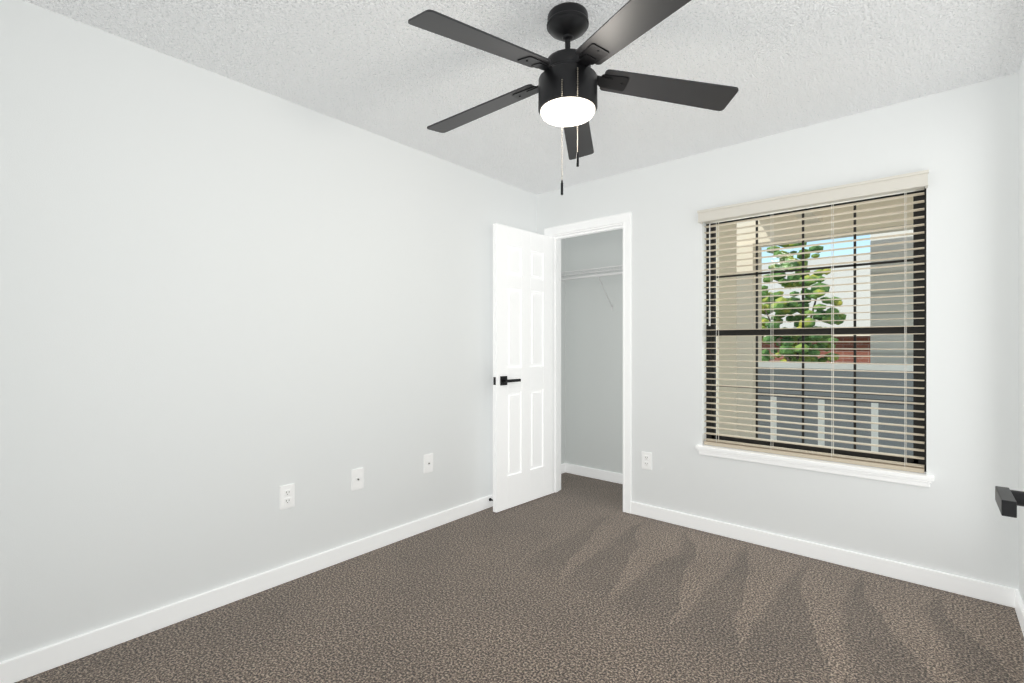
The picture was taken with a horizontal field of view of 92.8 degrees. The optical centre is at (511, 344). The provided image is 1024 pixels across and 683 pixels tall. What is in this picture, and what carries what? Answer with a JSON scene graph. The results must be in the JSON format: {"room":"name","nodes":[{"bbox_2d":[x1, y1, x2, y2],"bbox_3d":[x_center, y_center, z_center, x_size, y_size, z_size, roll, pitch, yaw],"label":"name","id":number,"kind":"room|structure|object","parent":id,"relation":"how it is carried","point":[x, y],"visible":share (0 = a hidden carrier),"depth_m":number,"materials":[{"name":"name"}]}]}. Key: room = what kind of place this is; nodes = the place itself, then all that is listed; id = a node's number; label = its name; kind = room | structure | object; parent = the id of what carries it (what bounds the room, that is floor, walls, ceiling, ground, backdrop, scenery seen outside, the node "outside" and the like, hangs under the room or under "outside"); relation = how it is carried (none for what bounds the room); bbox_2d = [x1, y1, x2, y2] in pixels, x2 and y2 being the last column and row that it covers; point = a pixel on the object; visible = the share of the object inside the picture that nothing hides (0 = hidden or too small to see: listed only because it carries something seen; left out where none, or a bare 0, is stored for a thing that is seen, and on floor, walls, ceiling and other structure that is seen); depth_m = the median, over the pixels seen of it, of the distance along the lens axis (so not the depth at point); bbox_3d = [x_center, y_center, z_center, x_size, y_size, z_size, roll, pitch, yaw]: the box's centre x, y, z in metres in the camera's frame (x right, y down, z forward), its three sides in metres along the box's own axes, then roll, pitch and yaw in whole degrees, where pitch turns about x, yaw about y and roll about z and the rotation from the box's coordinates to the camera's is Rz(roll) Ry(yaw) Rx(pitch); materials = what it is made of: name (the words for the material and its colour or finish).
{"room":"empty bedroom","nodes":[
{"label":"empty bedroom","id":0,"kind":"room"},
{"bbox_2d":[0,0,535,661],"bbox_3d":[-0.999,-0.020,2.733,0.120,2.440,3.540,0,0,41],"label":"wall","id":1,"kind":"structure","parent":0,"point":[228,306],"depth_m":2.19,"materials":[{"name":"white paint"}]},
{"bbox_2d":[0,494,492,682],"bbox_3d":[-0.899,1.157,2.727,0.040,0.085,3.420,0,0,41],"label":"baseboard","id":2,"kind":"structure","parent":1,"relation":"attached to","point":[24,666],"depth_m":2.18,"materials":[{"name":"white wood"}]},
{"bbox_2d":[280,484,293,509],"bbox_3d":[-1.139,0.770,2.471,0.010,0.116,0.072,0,0,41],"label":"duplex electrical outlet","id":3,"kind":"object","parent":1,"relation":"attached to","point":[286,496],"visible":1,"depth_m":2.47,"materials":[{"name":"white plastic"}]},
{"bbox_2d":[352,468,362,490],"bbox_3d":[-0.875,0.765,2.772,0.016,0.116,0.072,0,0,41],"label":"outlet","id":4,"kind":"object","parent":1,"relation":"attached to","point":[357,478],"visible":1,"depth_m":2.77,"materials":[{"name":"white plastic"}]},
{"bbox_2d":[424,453,432,472],"bbox_3d":[-0.539,0.770,3.163,0.016,0.116,0.072,0,0,41],"label":"outlet","id":5,"kind":"object","parent":1,"relation":"attached to","point":[428,462],"visible":1,"depth_m":3.16,"materials":[{"name":"white plastic"}]},
{"bbox_2d":[15,472,1023,682],"bbox_3d":[0.229,1.240,2.151,3.300,0.080,4.260,0,0,41],"label":"floor","id":6,"kind":"structure","parent":0,"point":[578,579],"depth_m":2.12,"materials":[{"name":"brown carpet"}]},
{"bbox_2d":[23,0,1023,194],"bbox_3d":[0.229,-1.290,2.151,3.300,0.100,4.260,0,0,41],"label":"ceiling","id":7,"kind":"structure","parent":0,"point":[383,68],"depth_m":2.13,"materials":[{"name":"white paint"}]},
{"bbox_2d":[408,0,737,194],"bbox_3d":[0.177,-0.885,1.833,1.246,0.710,1.239,0,0,41],"label":"fan","id":8,"kind":"object","parent":7,"relation":"hanging from","point":[569,81],"visible":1,"depth_m":1.76,"materials":[{"name":"black metal"}]},
{"bbox_2d":[561,229,622,473],"bbox_3d":[0.885,-0.020,4.002,1.560,2.440,0.600,0,0,41],"label":"wall","id":9,"kind":"structure","parent":0,"point":[591,379],"depth_m":4.40,"materials":[{"name":"white paint"}]},
{"bbox_2d":[561,265,622,309],"bbox_3d":[0.915,-0.469,4.037,1.359,0.338,0.307,0,0,41],"label":"shelf","id":10,"kind":"object","parent":9,"relation":"attached to","point":[580,273],"visible":0.46,"depth_m":4.13,"materials":[{"name":"white metal"}]},
{"bbox_2d":[564,463,622,483],"bbox_3d":[1.011,1.157,4.148,1.360,0.085,0.014,0,0,41],"label":"baseboard","id":11,"kind":"structure","parent":9,"relation":"attached to","point":[568,468],"depth_m":4.38,"materials":[{"name":"white wood"}]},
{"bbox_2d":[536,73,1017,588],"bbox_3d":[1.249,-0.020,3.213,3.140,2.440,0.120,0,0,41],"label":"wall","id":12,"kind":"structure","parent":0,"point":[960,144],"depth_m":2.56,"materials":[{"name":"white paint"}]},
{"bbox_2d":[493,223,551,512],"bbox_3d":[0.097,0.165,3.688,0.149,2.046,0.640,0,0,44],"label":"closet door","id":13,"kind":"structure","parent":12,"relation":"in","point":[522,366],"depth_m":3.64,"materials":[{"name":"white wood"}]},
{"bbox_2d":[544,212,631,513],"bbox_3d":[0.601,0.129,3.768,0.764,2.142,0.156,0,0,41],"label":"trim","id":14,"kind":"structure","parent":12,"relation":"attached to","point":[557,234],"depth_m":3.64,"materials":[{"name":"white wood"}]},
{"bbox_2d":[642,452,651,469],"bbox_3d":[0.938,0.808,3.395,0.072,0.116,0.010,0,0,41],"label":"outlet","id":15,"kind":"object","parent":12,"relation":"attached to","point":[646,460],"visible":1,"depth_m":3.39,"materials":[{"name":"white plastic"}]},
{"bbox_2d":[696,187,933,487],"bbox_3d":[1.674,-0.066,2.823,1.165,1.548,0.153,0,0,41],"label":"window","id":16,"kind":"structure","parent":12,"relation":"in","point":[711,332],"depth_m":2.72,"materials":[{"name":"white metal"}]},
{"bbox_2d":[697,170,928,472],"bbox_3d":[1.650,-0.104,2.795,1.125,1.501,0.126,0,0,41],"label":"window blinds","id":17,"kind":"object","parent":16,"relation":"attached to","point":[896,184],"visible":0.98,"depth_m":2.73,"materials":[{"name":"beige plastic"}]},
{"bbox_2d":[631,501,1007,605],"bbox_3d":[1.561,1.157,2.856,1.881,0.085,0.014,0,0,41],"label":"baseboard","id":18,"kind":"structure","parent":12,"relation":"attached to","point":[973,588],"depth_m":2.66,"materials":[{"name":"white wood"}]},
{"bbox_2d":[1018,57,1023,603],"bbox_3d":[1.199,-0.020,0.841,0.120,2.440,3.540,0,0,41],"label":"wall","id":19,"kind":"structure","parent":0,"point":[1021,324],"depth_m":2.15,"materials":[{"name":"white paint"}]},
{"bbox_2d":[995,486,1023,517],"bbox_3d":[0.576,0.180,0.443,0.149,2.015,0.772,0,0,41],"label":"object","id":20,"kind":"structure","parent":19,"relation":"in","point":[1008,501],"depth_m":0.69,"materials":[{"name":"black"}]},
{"bbox_2d":[1008,587,1023,635],"bbox_3d":[1.666,1.157,1.489,0.017,0.085,1.950,0,0,41],"label":"baseboard","id":21,"kind":"structure","parent":19,"relation":"attached to","point":[1015,601],"depth_m":2.16,"materials":[{"name":"white wood"}]},
{"label":"outside","id":22,"kind":"structure","parent":0,"visible":0},
{"bbox_3d":[15.711,4.250,18.222,45.000,0.100,38.260,0,0,41],"label":"ground","id":23,"kind":"structure","parent":22,"visible":0},
{"bbox_2d":[762,242,845,361],"bbox_3d":[5.093,1.122,8.792,1.499,6.157,1.667,0,0,41],"label":"tree","id":24,"kind":"object","parent":23,"relation":"on","point":[786,340],"depth_m":8.51,"materials":[{"name":"green plant"}]},
{"bbox_2d":[762,254,869,362],"bbox_3d":[7.905,1.000,12.281,3.120,6.400,4.050,0,0,41],"label":"brick building","id":25,"kind":"structure","parent":23,"relation":"on","point":[862,345],"depth_m":11.11,"materials":[{"name":"beige"}]},
{"bbox_2d":[870,230,912,363],"bbox_3d":[10.301,0.300,11.439,1.950,7.800,20.000,0,0,41],"label":"building","id":26,"kind":"structure","parent":23,"relation":"on","point":[895,322],"depth_m":4.42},
{"bbox_3d":[3.088,1.260,3.174,8.500,0.120,1.020,0,0,41],"label":"floor","id":27,"kind":"structure","parent":22,"visible":0},
{"bbox_2d":[716,197,912,437],"bbox_3d":[3.016,-0.010,3.090,8.500,2.420,2.000,0,0,41],"label":"soffit column","id":28,"kind":"structure","parent":27,"relation":"on","point":[750,342],"depth_m":3.93,"materials":[{"name":"beige"}]},
{"bbox_2d":[758,362,912,455],"bbox_3d":[3.342,0.675,3.469,8.500,1.050,0.120,0,0,41],"label":"railing","id":29,"kind":"object","parent":27,"relation":"on","point":[893,375],"depth_m":4.00,"materials":[{"name":"grey"}]}
]}

